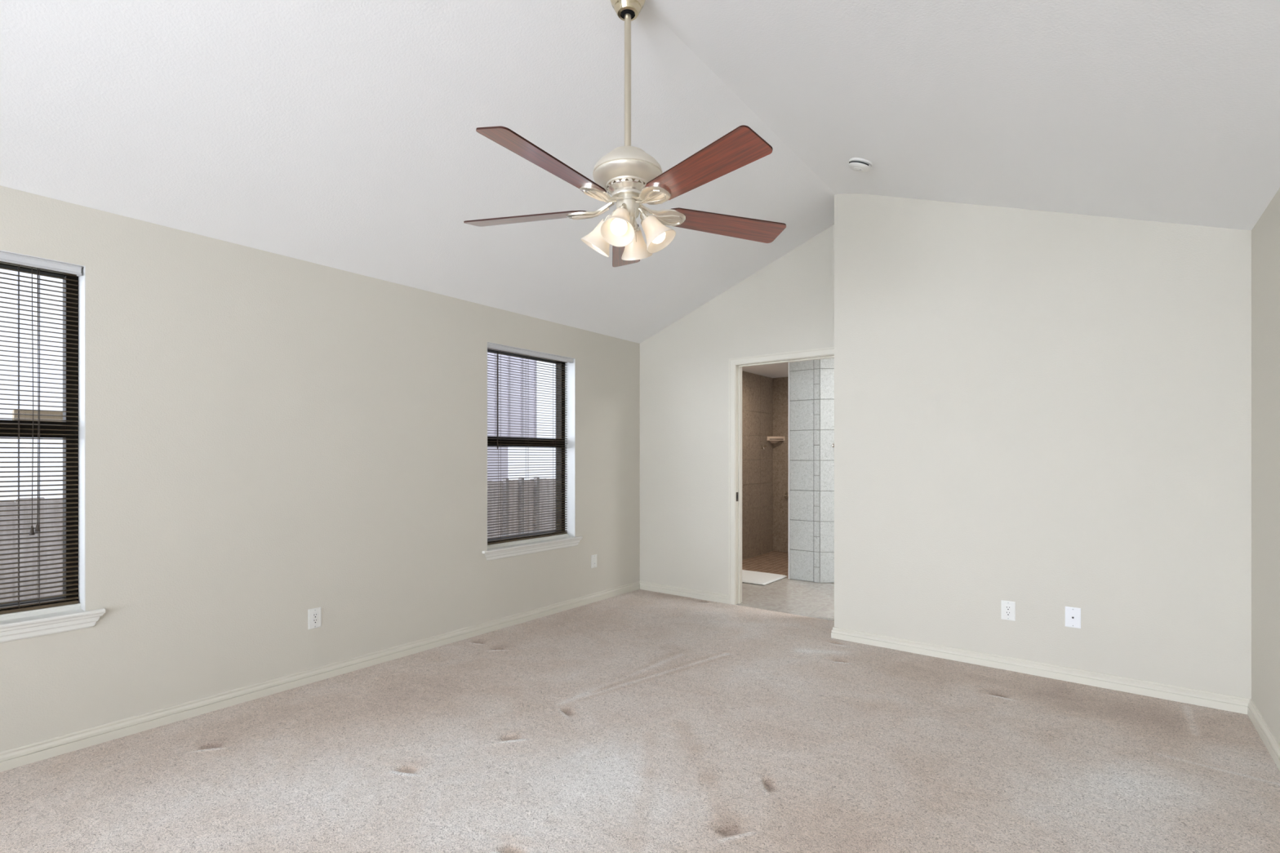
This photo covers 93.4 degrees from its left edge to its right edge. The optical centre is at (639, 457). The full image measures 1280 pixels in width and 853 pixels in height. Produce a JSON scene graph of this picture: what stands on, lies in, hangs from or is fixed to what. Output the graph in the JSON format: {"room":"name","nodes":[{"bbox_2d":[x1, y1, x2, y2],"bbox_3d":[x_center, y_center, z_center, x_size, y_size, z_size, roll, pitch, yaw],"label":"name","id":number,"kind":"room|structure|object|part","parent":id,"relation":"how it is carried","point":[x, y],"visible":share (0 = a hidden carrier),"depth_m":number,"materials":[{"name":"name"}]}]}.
{"room":"empty bedroom","nodes":[
{"label":"empty bedroom","id":0,"kind":"room"},
{"bbox_2d":[0,185,773,751],"bbox_3d":[-1.556,0.100,4.053,0.206,2.440,11.250,0,0,37],"label":"wall","id":1,"kind":"structure","parent":0,"point":[272,438],"depth_m":3.33,"materials":[{"name":"beige paint"}]},
{"bbox_2d":[0,249,105,643],"bbox_3d":[-2.823,-0.046,2.373,0.231,1.618,1.052,0,0,37],"label":"window","id":2,"kind":"structure","parent":1,"relation":"in","point":[14,626],"depth_m":2.72,"materials":[{"name":"white paint"}]},
{"bbox_3d":[-2.881,-0.125,2.407,0.070,0.072,0.855,0,0,37],"label":"meeting rail","id":3,"kind":"part","parent":2,"relation":"part of","materials":[{"name":"brown metal"}]},
{"bbox_3d":[-2.884,-0.093,2.409,0.070,1.517,0.939,0,0,37],"label":"frame","id":4,"kind":"part","parent":2,"relation":"part of","materials":[{"name":"brown metal"}]},
{"bbox_2d":[0,251,81,614],"bbox_3d":[-2.811,-0.095,2.351,0.109,1.514,0.933,0,0,37],"label":"window blind","id":5,"kind":"object","parent":2,"relation":"attached to","point":[6,258],"visible":1,"depth_m":2.63,"materials":[{"name":"grey plastic"}]},
{"bbox_3d":[-2.674,-0.090,2.595,0.030,1.470,0.003,0,0,37],"label":"ladder cord","id":6,"kind":"part","parent":5,"relation":"part of","materials":[{"name":"white fabric"}]},
{"bbox_3d":[-2.633,-0.264,2.614,0.006,1.123,0.003,0,0,-34],"label":"pull cord","id":7,"kind":"part","parent":5,"relation":"part of","materials":[{"name":"grey fabric"}]},
{"bbox_3d":[-2.623,-0.270,2.627,0.006,1.110,0.003,0,0,-34],"label":"pull cord","id":8,"kind":"part","parent":5,"relation":"part of","materials":[{"name":"grey fabric"}]},
{"bbox_3d":[-2.636,-0.090,2.644,0.030,1.470,0.003,0,0,37],"label":"ladder cord","id":9,"kind":"part","parent":5,"relation":"part of","materials":[{"name":"fabric"}]},
{"bbox_3d":[-2.841,-0.838,2.375,0.026,0.026,0.931,0,0,37],"label":"head rail","id":10,"kind":"part","parent":5,"relation":"part of","materials":[{"name":"white"}]},
{"bbox_3d":[-2.841,0.656,2.375,0.024,0.014,0.931,0,0,37],"label":"rail","id":11,"kind":"part","parent":5,"relation":"part of","materials":[{"name":"brown"}]},
{"bbox_3d":[-2.823,0.683,2.373,0.231,0.040,1.052,0,0,37],"label":"sill","id":12,"kind":"part","parent":2,"relation":"part of","materials":[{"name":"white paint"}]},
{"bbox_2d":[307,607,321,629],"bbox_3d":[-1.871,0.926,3.472,0.009,0.116,0.074,0,0,37],"label":"wall outlet","id":13,"kind":"object","parent":1,"relation":"attached to","point":[314,615],"visible":1,"depth_m":3.47,"materials":[{"name":"white plastic"}]},
{"bbox_2d":[311,612,318,624],"bbox_3d":[-1.869,0.926,3.470,0.002,0.067,0.033,0,0,37],"label":"receptacle","id":14,"kind":"object","parent":13,"relation":"attached to","point":[314,615],"depth_m":3.47,"materials":[{"name":"white plastic"}]},
{"bbox_2d":[0,581,639,772],"bbox_3d":[-2.401,1.251,2.774,0.016,0.078,7.891,0,0,37],"label":"baseboard","id":15,"kind":"structure","parent":1,"relation":"attached to","point":[33,753],"depth_m":3.22,"materials":[{"name":"beige paint"}]},
{"bbox_2d":[482,342,582,560],"bbox_3d":[-0.905,-0.046,4.882,0.231,1.618,1.046,0,0,37],"label":"window","id":16,"kind":"structure","parent":1,"relation":"in","point":[502,550],"depth_m":5.21,"materials":[{"name":"white paint"}]},
{"bbox_3d":[-0.963,-0.125,4.916,0.070,0.072,0.849,0,0,37],"label":"meeting rail","id":17,"kind":"part","parent":16,"relation":"part of","materials":[{"name":"brown metal"}]},
{"bbox_3d":[-0.966,-0.093,4.918,0.070,1.517,0.933,0,0,37],"label":"frame","id":18,"kind":"part","parent":16,"relation":"part of","materials":[{"name":"brown metal"}]},
{"bbox_2d":[487,342,573,545],"bbox_3d":[-0.893,-0.095,4.860,0.109,1.514,0.927,0,0,37],"label":"window blind","id":19,"kind":"object","parent":16,"relation":"attached to","point":[491,346],"visible":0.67,"depth_m":4.84,"materials":[{"name":"grey plastic"}]},
{"bbox_3d":[-1.087,-0.090,4.670,0.030,1.470,0.003,0,0,37],"label":"ladder cord","id":20,"kind":"part","parent":19,"relation":"part of","materials":[{"name":"white fabric"}]},
{"bbox_3d":[-0.923,-0.838,4.884,0.026,0.026,0.925,0,0,37],"label":"head rail","id":21,"kind":"part","parent":19,"relation":"part of","materials":[{"name":"brown"}]},
{"bbox_3d":[-0.923,0.656,4.884,0.024,0.014,0.925,0,0,37],"label":"rail","id":22,"kind":"part","parent":19,"relation":"part of","materials":[{"name":"brown"}]},
{"bbox_3d":[-0.729,-0.090,5.139,0.030,1.470,0.003,0,0,37],"label":"ladder cord","id":23,"kind":"part","parent":19,"relation":"part of","materials":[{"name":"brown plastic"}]},
{"bbox_3d":[-0.905,0.683,4.882,0.231,0.040,1.046,0,0,37],"label":"sill","id":24,"kind":"part","parent":16,"relation":"part of","materials":[{"name":"white paint"}]},
{"bbox_2d":[591,554,596,568],"bbox_3d":[-0.407,0.927,5.388,0.009,0.116,0.074,0,0,37],"label":"phone jack","id":25,"kind":"object","parent":1,"relation":"attached to","point":[593,557],"visible":1,"depth_m":5.38,"materials":[{"name":"white plastic"}]},
{"bbox_2d":[0,0,1279,343],"bbox_3d":[-0.764,-1.548,1.512,4.550,1.004,8.175,0,0,37],"label":"ceiling","id":26,"kind":"structure","parent":0,"point":[342,135],"depth_m":2.63,"materials":[{"name":"white paint"}]},
{"bbox_2d":[463,0,786,266],"bbox_3d":[-0.079,-1.355,2.402,1.391,1.063,1.343,0,0,37],"label":"ceiling fan","id":27,"kind":"object","parent":26,"relation":"hanging from","point":[633,177],"visible":1,"depth_m":2.36,"materials":[{"name":"brown wood"}]},
{"bbox_3d":[-0.479,-1.019,2.569,0.550,0.006,0.147,2,14,17],"label":"blade","id":28,"kind":"part","parent":27,"relation":"part of","materials":[{"name":"brown wood"}]},
{"bbox_3d":[-0.309,-1.012,2.081,0.147,0.006,0.550,18,10,34],"label":"blade","id":29,"kind":"part","parent":27,"relation":"part of","materials":[{"name":"brown wood"}]},
{"bbox_3d":[-0.156,-0.907,2.467,0.134,0.112,0.134,33,8,13],"label":"lamp shade","id":30,"kind":"part","parent":27,"relation":"part of","materials":[{"name":"white glass"}]},
{"bbox_2d":[601,214,612,221],"bbox_3d":[-0.127,-0.956,2.459,0.062,0.056,0.062,33,8,13],"label":"socket","id":31,"kind":"object","parent":27,"relation":"attached to","point":[609,215],"depth_m":2.44,"materials":[{"name":"beige metal"}]},
{"bbox_3d":[-0.078,-0.907,2.331,0.134,0.112,0.134,0,-32,15],"label":"lamp shade","id":32,"kind":"part","parent":27,"relation":"part of","materials":[{"name":"white glass"}]},
{"bbox_3d":[-0.079,-0.898,2.326,0.067,0.086,0.067,0,-32,15],"label":"bulb","id":33,"kind":"part","parent":27,"relation":"part of","materials":[{"name":"white glass"}]},
{"bbox_2d":[614,204,629,213],"bbox_3d":[-0.070,-0.956,2.361,0.062,0.056,0.062,0,-32,15],"label":"socket","id":34,"kind":"object","parent":27,"relation":"attached to","point":[623,209],"depth_m":2.33,"materials":[{"name":"beige metal"}]},
{"bbox_3d":[-0.067,-1.010,2.882,0.147,0.006,0.550,-12,1,-1],"label":"blade","id":35,"kind":"part","parent":27,"relation":"part of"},
{"bbox_3d":[-0.017,-0.922,2.391,0.010,0.135,0.003,0,0,37],"label":"pull chain","id":36,"kind":"part","parent":27,"relation":"part of","materials":[{"name":"silver metal"}]},
{"bbox_3d":[-0.021,-0.907,2.545,0.134,0.112,0.134,0,32,15],"label":"lamp shade","id":37,"kind":"part","parent":27,"relation":"part of","materials":[{"name":"white glass"}]},
{"bbox_2d":[634,221,640,231],"bbox_3d":[-0.029,-0.956,2.515,0.062,0.056,0.062,0,32,15],"label":"socket","id":38,"kind":"object","parent":27,"relation":"attached to","point":[637,228],"depth_m":2.50,"materials":[{"name":"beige metal"}]},
{"bbox_3d":[0.002,-0.992,2.425,0.041,0.037,0.018,0,0,15],"label":"lamp arm","id":39,"kind":"part","parent":27,"relation":"part of","materials":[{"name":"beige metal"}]},
{"bbox_2d":[640,210,653,224],"bbox_3d":[0.028,-0.956,2.418,0.062,0.056,0.062,-33,-8,13],"label":"socket","id":40,"kind":"object","parent":27,"relation":"attached to","point":[646,218],"depth_m":2.39,"materials":[{"name":"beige metal"}]},
{"bbox_3d":[0.058,-0.907,2.410,0.134,0.112,0.134,-33,-8,13],"label":"lamp shade","id":41,"kind":"part","parent":27,"relation":"part of","materials":[{"name":"white glass"}]},
{"bbox_3d":[0.063,-0.898,2.408,0.067,0.086,0.067,-33,-8,13],"label":"bulb","id":42,"kind":"part","parent":27,"relation":"part of","materials":[{"name":"white glass"}]},
{"bbox_3d":[0.208,-0.999,2.091,0.147,0.006,0.550,18,-10,-36],"label":"blade","id":43,"kind":"part","parent":27,"relation":"part of","materials":[{"name":"brown wood"}]},
{"bbox_3d":[0.358,-0.998,2.587,0.550,0.006,0.147,1,-13,-19],"label":"blade","id":44,"kind":"part","parent":27,"relation":"part of","materials":[{"name":"brown wood"}]},
{"bbox_2d":[848,157,872,172],"bbox_3d":[1.323,-1.756,3.618,0.140,0.078,0.138,0,0,-35],"label":"smoke detector","id":45,"kind":"object","parent":26,"relation":"attached to","point":[860,166],"visible":1,"depth_m":3.58,"materials":[{"name":"white plastic"}]},
{"bbox_2d":[0,551,1279,852],"bbox_3d":[0.132,1.304,2.807,4.400,0.032,11.020,0,0,37],"label":"floor","id":46,"kind":"structure","parent":0,"point":[640,721],"depth_m":2.58,"materials":[{"name":"beige carpet"}]},
{"bbox_2d":[742,569,786,585],"bbox_3d":[1.130,1.278,6.508,0.736,0.019,0.563,0,0,37],"label":"bath mat","id":47,"kind":"object","parent":46,"relation":"on","point":[748,576],"visible":0.5,"depth_m":6.38,"materials":[{"name":"white fabric"}]},
{"bbox_2d":[640,224,834,595],"bbox_3d":[0.862,-0.302,5.339,2.084,3.184,0.120,0,0,37],"label":"wall","id":48,"kind":"structure","parent":0,"point":[788,304],"depth_m":5.47,"materials":[{"name":"beige paint"}]},
{"bbox_2d":[639,581,728,604],"bbox_3d":[0.389,1.251,5.615,0.999,0.078,0.016,0,0,37],"label":"baseboard","id":49,"kind":"structure","parent":48,"relation":"attached to","point":[673,590],"depth_m":5.58,"materials":[{"name":"beige paint"}]},
{"bbox_2d":[728,346,834,604],"bbox_3d":[1.232,0.210,5.046,1.031,2.160,0.137,0,0,37],"label":"door frame","id":50,"kind":"structure","parent":48,"relation":"in","point":[735,365],"depth_m":5.29,"materials":[{"name":"beige paint"}]},
{"bbox_2d":[742,362,788,377],"bbox_3d":[2.663,-1.145,5.954,4.200,0.100,3.045,0,0,37],"label":"ceiling","id":51,"kind":"structure","parent":0,"point":[779,370],"depth_m":7.56,"materials":[{"name":"white paint"}]},
{"bbox_2d":[773,377,788,552],"bbox_3d":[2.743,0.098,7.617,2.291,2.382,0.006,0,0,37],"label":"wall","id":52,"kind":"structure","parent":0,"point":[780,398],"depth_m":8.24,"materials":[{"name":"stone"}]},
{"bbox_2d":[767,436,785,443],"bbox_3d":[1.846,-0.240,8.186,0.179,0.090,0.179,0,0,37],"label":"soap shelf","id":53,"kind":"object","parent":52,"relation":"attached to","point":[772,439],"visible":1,"depth_m":8.16,"materials":[{"name":"beige ceramic"}]},
{"bbox_3d":[1.846,-0.258,8.186,0.179,0.055,0.179,0,0,37],"label":"shelf plate","id":54,"kind":"part","parent":53,"relation":"part of","materials":[{"name":"beige ceramic"}]},
{"bbox_2d":[782,492,788,499],"bbox_3d":[1.984,0.520,8.155,0.112,0.100,0.061,0,0,37],"label":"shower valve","id":55,"kind":"object","parent":52,"relation":"attached to","point":[786,495],"visible":0.77,"depth_m":8.16,"materials":[{"name":"silver metal"}]},
{"bbox_2d":[789,359,834,582],"bbox_3d":[2.289,0.098,6.279,1.430,2.385,0.260,0,0,8],"label":"wall partition","id":56,"kind":"structure","parent":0,"point":[820,368],"depth_m":6.24,"materials":[{"name":"grey tile"}]},
{"bbox_2d":[788,362,789,578],"bbox_3d":[1.617,0.098,6.452,0.013,2.385,0.119,0,0,37],"label":"wall","id":57,"kind":"structure","parent":56,"relation":"attached to","point":[788,362],"depth_m":6.40,"materials":[{"name":"white paint"}]},
{"bbox_2d":[790,359,819,582],"bbox_3d":[1.719,0.098,6.305,0.320,2.379,0.006,0,0,37],"label":"tiled wall","id":58,"kind":"structure","parent":56,"relation":"attached to","point":[804,415],"depth_m":6.29,"materials":[{"name":"white tile"}]},
{"bbox_2d":[820,357,834,582],"bbox_3d":[2.419,0.098,6.206,1.130,2.379,0.006,0,0,0],"label":"tiled wall","id":59,"kind":"structure","parent":0,"point":[827,375],"depth_m":6.20,"materials":[{"name":"white tile"}]},
{"bbox_2d":[834,193,1251,698],"bbox_3d":[2.398,-0.305,3.891,2.116,3.190,0.555,0,0,37],"label":"wall","id":60,"kind":"structure","parent":0,"point":[1044,412],"depth_m":3.54,"materials":[{"name":"beige paint"}]},
{"bbox_2d":[1001,600,1015,621],"bbox_3d":[2.235,0.930,3.660,0.074,0.116,0.009,0,0,37],"label":"wall outlet","id":61,"kind":"object","parent":60,"relation":"attached to","point":[1008,608],"visible":1,"depth_m":3.66,"materials":[{"name":"white plastic"}]},
{"bbox_2d":[1004,604,1011,617],"bbox_3d":[2.234,0.930,3.658,0.033,0.067,0.002,0,0,37],"label":"receptacle","id":62,"kind":"object","parent":61,"relation":"attached to","point":[1007,607],"depth_m":3.66,"materials":[{"name":"white plastic"}]},
{"bbox_2d":[1065,606,1080,628],"bbox_3d":[2.487,0.920,3.463,0.074,0.116,0.016,0,0,37],"label":"plate","id":63,"kind":"object","parent":60,"relation":"attached to","point":[1073,615],"visible":1,"depth_m":3.46,"materials":[{"name":"white plastic"}]},
{"bbox_2d":[1251,187,1279,744],"bbox_3d":[0.816,0.075,-0.044,0.150,2.430,7.620,0,0,37],"label":"wall","id":64,"kind":"structure","parent":0,"point":[1265,233],"depth_m":2.75,"materials":[{"name":"beige paint"}]},
{"bbox_2d":[831,626,1279,771],"bbox_3d":[0.087,1.251,0.881,2.132,0.078,7.905,0,0,37],"label":"baseboard","id":65,"kind":"structure","parent":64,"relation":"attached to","point":[1156,690],"depth_m":3.42,"materials":[{"name":"beige paint"}]},
{"label":"outside","id":66,"kind":"structure","parent":0,"visible":0},
{"bbox_3d":[-4.836,1.940,9.991,12.180,0.100,38.000,0,0,37],"label":"ground","id":67,"kind":"structure","parent":66,"visible":0},
{"bbox_2d":[12,409,62,422],"bbox_3d":[-5.320,0.725,6.213,0.100,2.330,1.590,0,0,37],"label":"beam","id":68,"kind":"structure","parent":67,"relation":"on","point":[14,411],"depth_m":5.67,"materials":[{"name":"brown wood"}]},
{"bbox_2d":[0,477,555,602],"bbox_3d":[-3.221,1.065,4.987,0.125,1.650,13.012,0,0,37],"label":"privacy fence","id":69,"kind":"object","parent":67,"relation":"on","point":[535,478],"visible":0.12,"depth_m":4.04,"materials":[{"name":"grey wood"}]},
{"bbox_3d":[-1.578,1.065,7.085,0.063,1.650,0.044,0,0,37],"label":"post","id":70,"kind":"part","parent":69,"relation":"part of","materials":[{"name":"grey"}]},
{"bbox_3d":[-1.433,1.065,7.275,0.063,1.650,0.044,0,0,37],"label":"post","id":71,"kind":"part","parent":69,"relation":"part of","materials":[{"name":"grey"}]},
{"bbox_3d":[-1.282,1.065,7.472,0.063,1.650,0.044,0,0,37],"label":"post","id":72,"kind":"part","parent":69,"relation":"part of","materials":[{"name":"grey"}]},
{"bbox_2d":[487,352,536,481],"bbox_3d":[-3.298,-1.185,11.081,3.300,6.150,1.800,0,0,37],"label":"neighbor house","id":73,"kind":"structure","parent":67,"relation":"on","point":[524,407],"depth_m":10.24,"materials":[{"name":"grey"}]}
]}

